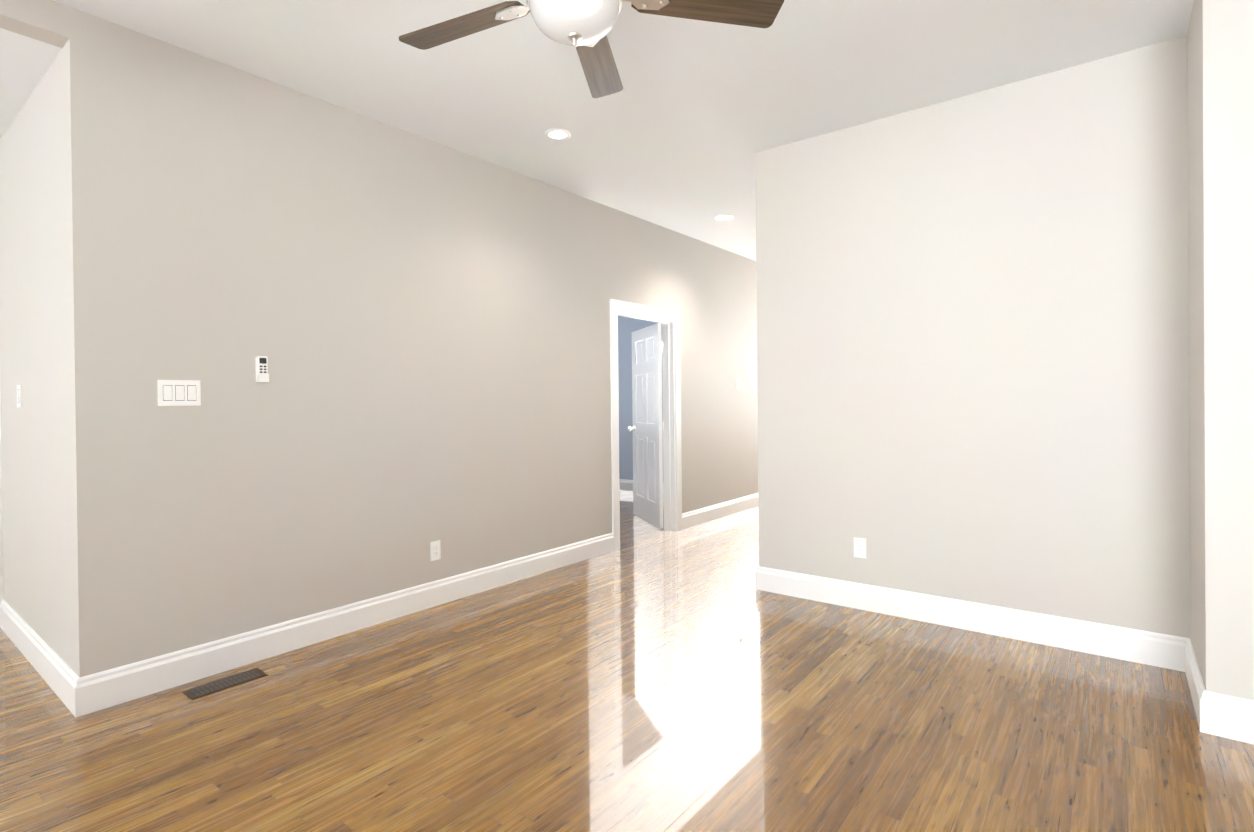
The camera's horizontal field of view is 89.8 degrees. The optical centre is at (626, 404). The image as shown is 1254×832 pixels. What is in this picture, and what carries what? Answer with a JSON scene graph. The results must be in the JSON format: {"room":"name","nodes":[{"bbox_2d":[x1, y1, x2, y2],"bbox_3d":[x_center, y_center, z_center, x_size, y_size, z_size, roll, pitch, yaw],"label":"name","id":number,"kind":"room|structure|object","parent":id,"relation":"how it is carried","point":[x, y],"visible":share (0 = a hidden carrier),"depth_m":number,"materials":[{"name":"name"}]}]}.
{"room":"empty living room","nodes":[
{"label":"empty living room","id":0,"kind":"room"},
{"bbox_2d":[0,28,61,139],"bbox_3d":[-5.112,-1.526,2.244,3.950,0.176,3.976,0,0,38],"label":"ceiling","id":1,"kind":"structure","parent":0,"point":[26,62],"depth_m":2.75,"materials":[{"name":"white paint"}]},
{"bbox_2d":[0,0,69,47],"bbox_3d":[-3.444,-1.512,1.073,0.120,0.126,3.776,0,0,38],"label":"header beam","id":2,"kind":"structure","parent":0,"point":[46,21],"depth_m":2.47,"materials":[{"name":"beige paint"}]},
{"bbox_2d":[0,6,116,676],"bbox_3d":[-3.713,-0.163,3.771,3.870,2.850,0.120,0,0,38],"label":"wall","id":3,"kind":"structure","parent":0,"point":[58,508],"depth_m":2.67,"materials":[{"name":"beige paint"}]},
{"bbox_2d":[0,405,3,604],"bbox_3d":[-3.930,0.220,3.929,1.028,2.086,0.182,0,0,38],"label":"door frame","id":4,"kind":"structure","parent":3,"relation":"attached to","point":[1,567],"depth_m":3.57,"materials":[{"name":"white paint"}]},
{"bbox_2d":[17,385,20,406],"bbox_3d":[-3.117,-0.041,3.226,0.070,0.115,0.010,0,0,38],"label":"light switch","id":5,"kind":"object","parent":3,"relation":"attached to","point":[18,395],"visible":1,"depth_m":3.21,"materials":[{"name":"white plastic"}]},
{"bbox_2d":[107,21,757,666],"bbox_3d":[1.059,-0.232,6.851,0.120,2.850,10.604,0,0,38],"label":"wall","id":6,"kind":"structure","parent":0,"point":[421,325],"depth_m":3.44,"materials":[{"name":"beige paint"}]},
{"bbox_2d":[157,380,200,405],"bbox_3d":[-1.999,-0.051,2.814,0.010,0.115,0.162,0,0,38],"label":"light switch","id":7,"kind":"object","parent":6,"relation":"attached to","point":[179,392],"visible":1,"depth_m":2.81,"materials":[{"name":"white plastic"}]},
{"bbox_2d":[255,356,268,381],"bbox_3d":[-1.784,-0.171,3.080,0.024,0.126,0.052,0,0,38],"label":"remote","id":8,"kind":"object","parent":6,"relation":"attached to","point":[261,365],"visible":1,"depth_m":3.07,"materials":[{"name":"white plastic"}]},
{"bbox_2d":[430,540,440,560],"bbox_3d":[-1.176,0.900,3.866,0.009,0.115,0.070,0,0,38],"label":"electrical outlet","id":9,"kind":"object","parent":6,"relation":"attached to","point":[435,551],"visible":1,"depth_m":3.86,"materials":[{"name":"white plastic"}]},
{"bbox_2d":[0,479,1253,743],"bbox_3d":[0.895,1.134,4.530,10.200,0.150,14.500,0,0,38],"label":"baseboard","id":10,"kind":"structure","parent":6,"relation":"attached to","point":[1224,715],"depth_m":3.18,"materials":[{"name":"white paint"}]},
{"bbox_2d":[628,323,663,528],"bbox_3d":[0.201,0.207,6.430,0.181,1.971,0.848,-1,0,-17],"label":"door","id":11,"kind":"structure","parent":6,"relation":"in","point":[648,427],"depth_m":6.35,"materials":[{"name":"white paint"}]},
{"bbox_2d":[610,299,681,550],"bbox_3d":[0.138,0.167,5.665,0.158,2.086,1.041,0,0,38],"label":"door frame","id":12,"kind":"structure","parent":6,"relation":"attached to","point":[669,320],"depth_m":5.96,"materials":[{"name":"white paint"}]},
{"bbox_2d":[737,378,739,388],"bbox_3d":[1.234,-0.230,6.971,0.010,0.115,0.070,0,0,38],"label":"light switch","id":13,"kind":"object","parent":6,"relation":"attached to","point":[738,383],"visible":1,"depth_m":6.97,"materials":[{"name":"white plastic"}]},
{"bbox_2d":[53,0,1193,260],"bbox_3d":[0.865,-1.691,4.512,10.600,0.100,14.900,0,0,38],"label":"ceiling","id":14,"kind":"structure","parent":0,"point":[685,124],"depth_m":3.06,"materials":[{"name":"white paint"}]},
{"bbox_2d":[544,129,570,139],"bbox_3d":[-0.416,-1.619,3.784,0.160,0.008,0.160,0,0,38],"label":"recessed light","id":15,"kind":"object","parent":14,"relation":"in","point":[557,134],"visible":1,"depth_m":3.78,"materials":[{"name":"white paint"}]},
{"bbox_2d":[399,0,783,97],"bbox_3d":[-0.195,-1.354,1.909,1.288,0.520,1.264,0,0,38],"label":"fan","id":16,"kind":"object","parent":14,"relation":"hanging from","point":[584,27],"visible":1,"depth_m":2.02,"materials":[{"name":"brown wood"}]},
{"bbox_2d":[715,215,732,219],"bbox_3d":[0.858,-1.643,5.545,0.160,0.008,0.160,0,0,38],"label":"recessed light","id":17,"kind":"object","parent":14,"relation":"in","point":[724,217],"visible":0.98,"depth_m":5.54,"materials":[{"name":"white paint"}]},
{"bbox_2d":[0,490,1253,831],"bbox_3d":[0.896,1.259,4.530,10.600,0.100,14.900,0,0,38],"label":"floor","id":18,"kind":"structure","parent":0,"point":[646,676],"depth_m":2.38,"materials":[{"name":"brown wood"}]},
{"bbox_2d":[182,668,267,699],"bbox_3d":[-1.790,1.246,2.812,0.115,0.004,0.300,0,0,38],"label":"floor vent","id":19,"kind":"object","parent":18,"relation":"in","point":[219,685],"visible":1,"depth_m":2.80,"materials":[{"name":"brown metal"}]},
{"bbox_2d":[618,316,662,479],"bbox_3d":[0.219,-0.234,8.597,3.350,2.850,0.120,0,0,38],"label":"wall","id":20,"kind":"structure","parent":0,"point":[627,326],"depth_m":8.70,"materials":[{"name":"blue paint"}]},
{"bbox_2d":[755,35,1189,637],"bbox_3d":[1.721,-0.219,3.517,2.110,2.850,0.120,0,0,38],"label":"wall","id":21,"kind":"structure","parent":0,"point":[971,347],"depth_m":3.29,"materials":[{"name":"beige paint"}]},
{"bbox_2d":[854,537,865,557],"bbox_3d":[1.376,0.849,3.719,0.070,0.115,0.009,0,0,38],"label":"electrical outlet","id":22,"kind":"object","parent":21,"relation":"attached to","point":[859,547],"visible":1,"depth_m":3.72,"materials":[{"name":"white plastic"}]},
{"bbox_2d":[1187,0,1250,699],"bbox_3d":[2.405,-0.220,2.581,0.120,2.850,0.757,0,0,38],"label":"wall","id":23,"kind":"structure","parent":0,"point":[1219,316],"depth_m":2.29,"materials":[{"name":"beige paint"}]},
{"bbox_2d":[1248,0,1253,700],"bbox_3d":[3.348,-0.223,1.444,2.765,2.850,0.120,0,0,38],"label":"wall","id":24,"kind":"structure","parent":0,"point":[1251,126],"depth_m":2.24,"materials":[{"name":"beige paint"}]}
]}

